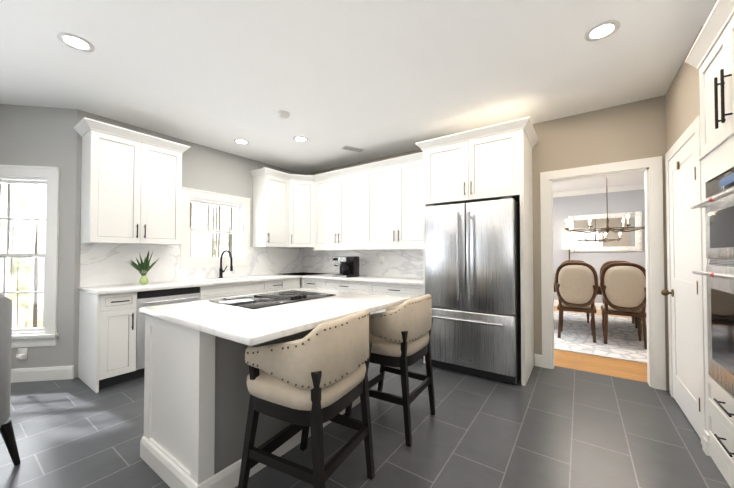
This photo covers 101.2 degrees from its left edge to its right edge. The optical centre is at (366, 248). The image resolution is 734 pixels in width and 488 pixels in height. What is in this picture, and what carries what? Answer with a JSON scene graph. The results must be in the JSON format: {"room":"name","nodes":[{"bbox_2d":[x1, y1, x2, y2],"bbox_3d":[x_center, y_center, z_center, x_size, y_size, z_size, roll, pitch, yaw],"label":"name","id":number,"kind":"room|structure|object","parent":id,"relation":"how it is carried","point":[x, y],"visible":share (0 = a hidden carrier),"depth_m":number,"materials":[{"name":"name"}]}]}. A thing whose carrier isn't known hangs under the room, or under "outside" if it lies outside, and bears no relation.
{"room":"kitchen","nodes":[
{"label":"kitchen","id":0,"kind":"room"},
{"bbox_2d":[0,104,76,368],"bbox_3d":[-3.721,-0.064,3.002,1.500,2.740,0.120,0,-1,-10],"label":"wall","id":1,"kind":"structure","parent":0,"point":[37,136],"depth_m":3.04,"materials":[{"name":"grey paint"}]},
{"bbox_2d":[16,348,27,359],"bbox_3d":[-3.394,1.036,2.965,0.071,0.120,0.071,-1,-1,35],"label":"outlet","id":2,"kind":"object","parent":1,"relation":"attached to","point":[22,354],"visible":1,"depth_m":2.97,"materials":[{"name":"white plastic"}]},
{"bbox_2d":[0,165,59,347],"bbox_3d":[-3.597,0.071,2.996,1.005,1.790,0.170,0,-1,-10],"label":"window","id":3,"kind":"structure","parent":1,"relation":"in","point":[46,334],"depth_m":3.02,"materials":[{"name":"white wood"}]},
{"bbox_2d":[11,354,541,382],"bbox_3d":[-1.252,1.242,3.073,4.901,0.130,4.172,-1,-1,35],"label":"baseboard","id":4,"kind":"structure","parent":1,"relation":"attached to","point":[41,374],"depth_m":3.00,"materials":[{"name":"white"}]},
{"bbox_2d":[73,109,303,377],"bbox_3d":[-2.092,-0.039,4.419,0.120,2.740,3.220,-1,-1,35],"label":"wall","id":5,"kind":"structure","parent":0,"point":[204,168],"depth_m":4.08,"materials":[{"name":"grey paint"}]},
{"bbox_2d":[74,117,190,244],"bbox_3d":[-2.550,-0.646,3.333,0.394,1.175,0.948,-1,-1,35],"label":"upper cabinet","id":6,"kind":"object","parent":5,"relation":"attached to","point":[131,188],"visible":0.98,"depth_m":3.17,"materials":[{"name":"white wood"}]},
{"bbox_2d":[180,187,250,268],"bbox_3d":[-2.151,-0.266,4.312,0.152,1.050,0.990,-1,-1,35],"label":"window","id":7,"kind":"structure","parent":5,"relation":"in","point":[207,198],"depth_m":4.25,"materials":[{"name":"white wood"}]},
{"bbox_2d":[0,0,716,191],"bbox_3d":[0.748,-1.481,3.159,8.800,0.100,11.600,-1,-1,35],"label":"ceiling","id":8,"kind":"structure","parent":0,"point":[375,79],"depth_m":2.38,"materials":[{"name":"white paint"}]},
{"bbox_2d":[57,32,94,51],"bbox_3d":[-2.036,-1.444,2.114,0.190,0.010,0.190,-1,-1,35],"label":"recessed light","id":9,"kind":"object","parent":8,"relation":"in","point":[76,42],"visible":1,"depth_m":2.10,"materials":[{"name":"white"}]},
{"bbox_2d":[234,139,248,143],"bbox_3d":[-1.652,-1.412,3.973,0.190,0.010,0.190,-1,-1,35],"label":"recessed light","id":10,"kind":"object","parent":8,"relation":"in","point":[241,141],"visible":0.98,"depth_m":3.97,"materials":[{"name":"white"}]},
{"bbox_2d":[277,110,289,118],"bbox_3d":[-0.878,-1.413,3.180,0.130,0.035,0.130,-1,-1,35],"label":"smoke detector","id":11,"kind":"object","parent":8,"relation":"attached to","point":[283,114],"visible":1,"depth_m":3.15,"materials":[{"name":"white plastic"}]},
{"bbox_2d":[293,136,307,141],"bbox_3d":[-0.856,-1.413,3.887,0.190,0.010,0.190,-1,-1,35],"label":"recessed light","id":12,"kind":"object","parent":8,"relation":"in","point":[300,139],"visible":1,"depth_m":3.88,"materials":[{"name":"white plastic"}]},
{"bbox_2d":[341,145,365,152],"bbox_3d":[-0.194,-1.407,4.252,0.320,0.010,0.140,1,-1,-30],"label":"ceiling vent","id":13,"kind":"object","parent":8,"relation":"in","point":[351,148],"visible":1,"depth_m":4.24,"materials":[{"name":"white metal"}]},
{"bbox_2d":[584,20,619,41],"bbox_3d":[1.562,-1.446,2.006,0.190,0.010,0.190,-1,-1,35],"label":"recessed light","id":14,"kind":"object","parent":8,"relation":"in","point":[602,30],"visible":1,"depth_m":2.00,"materials":[{"name":"white plastic"}]},
{"bbox_2d":[565,177,644,232],"bbox_3d":[3.886,-0.831,4.884,1.150,1.139,0.630,-1,-1,35],"label":"dining chandelier","id":15,"kind":"object","parent":8,"relation":"hanging from","point":[606,229],"visible":0.85,"depth_m":4.87,"materials":[{"name":"brown metal"}]},
{"bbox_2d":[0,306,729,487],"bbox_3d":[0.748,1.333,3.110,8.800,0.050,11.600,-1,-1,35],"label":"floor","id":16,"kind":"structure","parent":0,"point":[559,427],"depth_m":2.06,"materials":[{"name":"tile"}]},
{"bbox_2d":[0,293,20,465],"bbox_3d":[-2.303,0.756,1.470,0.646,1.052,0.700,0,-1,-10],"label":"velvet chair","id":17,"kind":"object","parent":16,"relation":"on","point":[7,432],"visible":1,"depth_m":1.71,"materials":[{"name":"grey fabric"}]},
{"bbox_2d":[78,291,137,392],"bbox_3d":[-2.612,0.864,3.032,0.611,0.884,0.301,-1,-1,35],"label":"base cabinet","id":18,"kind":"object","parent":16,"relation":"on","point":[115,295],"depth_m":2.87,"materials":[{"name":"white wood"}]},
{"bbox_2d":[78,275,301,294],"bbox_3d":[-1.807,0.424,4.152,0.641,0.036,3.069,-1,-1,35],"label":"countertop","id":19,"kind":"structure","parent":18,"relation":"on","point":[167,284],"depth_m":3.42,"materials":[{"name":"white stone"}]},
{"bbox_2d":[128,251,156,284],"bbox_3d":[-2.468,0.200,3.329,0.301,0.382,0.355,-1,-1,35],"label":"potted plant","id":20,"kind":"object","parent":19,"relation":"on","point":[144,267],"visible":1,"depth_m":3.30,"materials":[{"name":"green plant"}]},
{"bbox_2d":[219,250,232,277],"bbox_3d":[-1.932,0.210,4.171,0.312,0.391,0.097,-1,-1,35],"label":"faucet","id":21,"kind":"object","parent":19,"relation":"on","point":[221,270],"visible":1,"depth_m":4.21,"materials":[{"name":"black metal"}]},
{"bbox_2d":[138,287,205,377],"bbox_3d":[-2.349,0.871,3.403,0.611,0.884,0.729,-1,-1,35],"label":"dishwasher","id":22,"kind":"object","parent":16,"relation":"on","point":[180,294],"depth_m":3.11,"materials":[{"name":"silver metal"}]},
{"bbox_2d":[206,279,273,299],"bbox_3d":[-1.894,0.882,4.047,0.611,0.884,0.970,-1,-1,35],"label":"base cabinet","id":23,"kind":"object","parent":16,"relation":"on","point":[227,289],"depth_m":3.88,"materials":[{"name":"white wood"}]},
{"bbox_2d":[140,316,360,487],"bbox_3d":[-0.729,0.850,2.233,0.726,0.885,1.366,-1,-1,35],"label":"kitchen island","id":24,"kind":"object","parent":16,"relation":"on","point":[196,394],"depth_m":1.64,"materials":[{"name":"white wood"}]},
{"bbox_2d":[139,288,409,347],"bbox_3d":[-0.541,0.388,2.109,1.170,0.035,1.390,-1,-1,35],"label":"island countertop","id":25,"kind":"structure","parent":24,"relation":"on","point":[247,327],"depth_m":1.70,"materials":[{"name":"white stone"}]},
{"bbox_2d":[208,290,334,308],"bbox_3d":[-0.688,0.360,2.292,0.540,0.026,0.760,-1,-1,35],"label":"cooktop","id":26,"kind":"object","parent":25,"relation":"in","point":[256,301],"visible":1,"depth_m":2.18,"materials":[{"name":"black glass"}]},
{"bbox_2d":[274,279,281,290],"bbox_3d":[-1.576,0.890,4.497,0.611,0.884,0.370,-1,-1,35],"label":"base cabinet","id":27,"kind":"object","parent":16,"relation":"on","point":[277,282],"depth_m":4.38,"materials":[{"name":"white wood"}]},
{"bbox_2d":[282,279,305,289],"bbox_3d":[-1.357,0.894,4.740,0.688,0.884,0.398,-1,-1,35],"label":"base cabinet","id":28,"kind":"object","parent":16,"relation":"on","point":[287,284],"depth_m":4.61,"materials":[{"name":"white wood"}]},
{"bbox_2d":[238,309,374,487],"bbox_3d":[-0.301,0.811,1.621,0.537,0.948,0.582,-1,-1,28],"label":"stool","id":29,"kind":"object","parent":16,"relation":"on","point":[315,379],"visible":1,"depth_m":1.40,"materials":[{"name":"beige fabric"}]},
{"bbox_2d":[306,279,321,288],"bbox_3d":[-0.657,0.895,4.837,0.460,0.884,0.610,-1,-1,35],"label":"base cabinet","id":30,"kind":"object","parent":16,"relation":"on","point":[310,283],"depth_m":4.57,"materials":[{"name":"white wood"}]},
{"bbox_2d":[322,279,373,313],"bbox_3d":[-0.131,0.889,4.465,0.949,0.884,0.610,-1,-1,35],"label":"base cabinet","id":31,"kind":"object","parent":16,"relation":"on","point":[327,284],"depth_m":4.20,"materials":[{"name":"white wood"}]},
{"bbox_2d":[345,294,435,446],"bbox_3d":[0.189,0.823,2.314,0.537,0.948,0.582,-1,-1,32],"label":"stool","id":32,"kind":"object","parent":16,"relation":"on","point":[399,335],"visible":0.83,"depth_m":2.06,"materials":[{"name":"beige fabric"}]},
{"bbox_2d":[374,283,422,358],"bbox_3d":[0.529,0.881,3.999,0.785,0.884,0.610,-1,-1,35],"label":"base cabinet","id":33,"kind":"object","parent":16,"relation":"on","point":[392,289],"depth_m":3.75,"materials":[{"name":"white wood"}]},
{"bbox_2d":[290,271,422,286],"bbox_3d":[-0.263,0.430,4.548,2.708,0.036,0.640,-1,-1,35],"label":"countertop","id":34,"kind":"structure","parent":33,"relation":"on","point":[402,279],"depth_m":4.18,"materials":[{"name":"white stone"}]},
{"bbox_2d":[332,256,358,277],"bbox_3d":[-0.324,0.261,4.480,0.290,0.300,0.330,-1,-1,35],"label":"coffee maker","id":35,"kind":"object","parent":34,"relation":"on","point":[349,266],"visible":1,"depth_m":4.42,"materials":[{"name":"black plastic"}]},
{"bbox_2d":[425,197,520,384],"bbox_3d":[1.204,0.406,3.365,0.910,1.788,0.823,-1,-1,35],"label":"refrigerator","id":36,"kind":"object","parent":16,"relation":"on","point":[472,272],"visible":0.83,"depth_m":3.04,"materials":[{"name":"grey metal"}]},
{"bbox_2d":[415,116,537,385],"bbox_3d":[1.249,0.041,3.435,1.178,2.545,0.722,-1,-1,35],"label":"tall cabinet","id":37,"kind":"object","parent":16,"relation":"on","point":[494,166],"visible":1,"depth_m":3.14,"materials":[{"name":"white wood"}]},
{"bbox_2d":[562,235,576,259],"bbox_3d":[4.673,0.535,6.962,0.280,1.680,0.280,-1,-1,35],"label":"light","id":38,"kind":"object","parent":16,"relation":"on","point":[569,242],"visible":0.73,"depth_m":6.87,"materials":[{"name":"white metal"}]},
{"bbox_2d":[554,311,646,363],"bbox_3d":[3.930,1.331,4.840,3.290,0.013,3.106,-1,-1,35],"label":"dining rug","id":39,"kind":"object","parent":16,"relation":"on","point":[624,343],"visible":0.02,"depth_m":4.45,"materials":[{"name":"grey carpet"}]},
{"bbox_2d":[561,260,589,322],"bbox_3d":[3.938,0.775,5.727,0.525,1.129,0.540,-1,-1,35],"label":"dining chair","id":40,"kind":"object","parent":39,"relation":"on","point":[588,315],"visible":0.19,"depth_m":5.79,"materials":[{"name":"brown wood"}]},
{"bbox_2d":[555,262,598,342],"bbox_3d":[3.139,0.754,4.528,0.525,1.129,0.540,-1,-1,35],"label":"dining chair","id":41,"kind":"object","parent":39,"relation":"on","point":[576,285],"visible":0.98,"depth_m":4.35,"materials":[{"name":"beige fabric"}]},
{"bbox_2d":[554,279,601,294],"bbox_3d":[3.837,0.945,4.888,2.300,0.762,1.060,-1,-1,35],"label":"dining table","id":42,"kind":"object","parent":39,"relation":"on","point":[599,292],"depth_m":4.59,"materials":[{"name":"brown wood"}]},
{"bbox_2d":[599,260,637,327],"bbox_3d":[4.468,0.768,5.351,0.525,1.129,0.540,-1,-1,35],"label":"dining chair","id":43,"kind":"object","parent":39,"relation":"on","point":[634,320],"visible":0.19,"depth_m":5.46,"materials":[{"name":"brown wood"}]},
{"bbox_2d":[600,262,646,348],"bbox_3d":[3.591,0.749,4.232,0.525,1.129,0.540,-1,-1,35],"label":"dining chair","id":44,"kind":"object","parent":39,"relation":"on","point":[623,287],"visible":1,"depth_m":4.06,"materials":[{"name":"beige fabric"}]},
{"bbox_2d":[685,0,733,487],"bbox_3d":[2.136,0.006,1.419,0.684,2.545,0.915,-1,-1,35],"label":"tall cabinet","id":45,"kind":"object","parent":16,"relation":"on","point":[716,84],"visible":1,"depth_m":1.73,"materials":[{"name":"white wood"}]},
{"bbox_2d":[691,169,733,396],"bbox_3d":[2.106,0.178,1.435,0.634,1.194,0.760,-1,-1,35],"label":"wall oven","id":46,"kind":"object","parent":45,"relation":"in","point":[717,204],"visible":1,"depth_m":1.68,"materials":[{"name":"grey metal"}]},
{"bbox_2d":[380,256,383,263],"bbox_3d":[0.226,0.173,4.579,0.075,0.120,0.008,-1,-1,35],"label":"outlet","id":47,"kind":"object","parent":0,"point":[381,259],"depth_m":4.57,"materials":[{"name":"white plastic"}]},
{"bbox_2d":[304,95,668,389],"bbox_3d":[1.073,-0.045,4.080,5.680,2.740,0.120,-1,-1,35],"label":"wall","id":48,"kind":"structure","parent":0,"point":[630,131],"depth_m":3.13,"materials":[{"name":"beige paint"}]},
{"bbox_2d":[253,168,288,247],"bbox_3d":[-1.496,-0.620,4.841,0.372,1.174,0.509,-1,-1,35],"label":"upper cabinet","id":49,"kind":"object","parent":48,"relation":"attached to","point":[270,193],"depth_m":4.68,"materials":[{"name":"white wood"}]},
{"bbox_2d":[289,174,320,247],"bbox_3d":[-1.102,-0.615,5.142,0.669,1.174,0.670,-1,-1,35],"label":"upper cabinet","id":50,"kind":"object","parent":48,"relation":"attached to","point":[300,192],"depth_m":4.96,"materials":[{"name":"white wood"}]},
{"bbox_2d":[313,168,368,247],"bbox_3d":[-0.361,-0.580,4.800,1.162,1.094,0.371,-1,-1,35],"label":"upper cabinet","id":51,"kind":"object","parent":48,"relation":"attached to","point":[352,208],"depth_m":4.64,"materials":[{"name":"white wood"}]},
{"bbox_2d":[369,160,422,247],"bbox_3d":[0.479,-0.590,4.231,1.106,1.094,0.331,-1,-1,35],"label":"upper cabinet","id":52,"kind":"object","parent":48,"relation":"attached to","point":[395,190],"depth_m":4.08,"materials":[{"name":"white wood"}]},
{"bbox_2d":[540,156,665,390],"bbox_3d":[2.392,0.224,3.142,0.990,2.170,0.160,-1,-1,35],"label":"trim","id":53,"kind":"structure","parent":48,"relation":"attached to","point":[650,168],"depth_m":2.90,"materials":[{"name":"white wood"}]},
{"bbox_2d":[553,189,645,302],"bbox_3d":[5.526,0.000,6.687,5.340,2.740,0.120,-1,-1,35],"label":"wall","id":54,"kind":"structure","parent":0,"point":[564,208],"depth_m":6.84,"materials":[{"name":"grey paint"}]},
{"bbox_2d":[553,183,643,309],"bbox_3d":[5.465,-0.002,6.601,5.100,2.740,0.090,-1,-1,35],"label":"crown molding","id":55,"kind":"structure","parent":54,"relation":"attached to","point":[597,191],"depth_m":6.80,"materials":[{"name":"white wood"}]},
{"bbox_2d":[568,211,641,251],"bbox_3d":[5.289,-0.364,6.757,1.300,0.850,0.045,-1,-1,35],"label":"mirror","id":56,"kind":"object","parent":54,"relation":"attached to","point":[612,241],"visible":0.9,"depth_m":6.71,"materials":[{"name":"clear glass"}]},
{"bbox_2d":[665,20,730,152],"bbox_3d":[2.780,-0.078,2.163,0.720,2.740,1.037,-1,-1,35],"label":"wall","id":57,"kind":"structure","parent":0,"point":[682,103],"depth_m":2.35,"materials":[{"name":"beige paint"}]},
{"bbox_2d":[661,134,700,438],"bbox_3d":[2.424,0.250,2.356,0.088,2.065,0.780,-1,-1,35],"label":"pantry door","id":58,"kind":"structure","parent":57,"relation":"in","point":[684,286],"depth_m":2.31,"materials":[{"name":"white wood"}]},
{"bbox_2d":[665,115,705,443],"bbox_3d":[2.454,0.212,2.339,0.020,2.165,0.950,-1,-1,35],"label":"door frame","id":59,"kind":"structure","parent":57,"relation":"attached to","point":[692,129],"depth_m":2.01,"materials":[{"name":"white wood"}]},
{"label":"outside","id":60,"kind":"structure","parent":0,"visible":0},
{"bbox_2d":[0,184,237,327],"bbox_3d":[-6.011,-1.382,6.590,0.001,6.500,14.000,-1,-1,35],"label":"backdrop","id":61,"kind":"structure","parent":60,"point":[232,243],"depth_m":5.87,"materials":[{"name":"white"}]}
]}

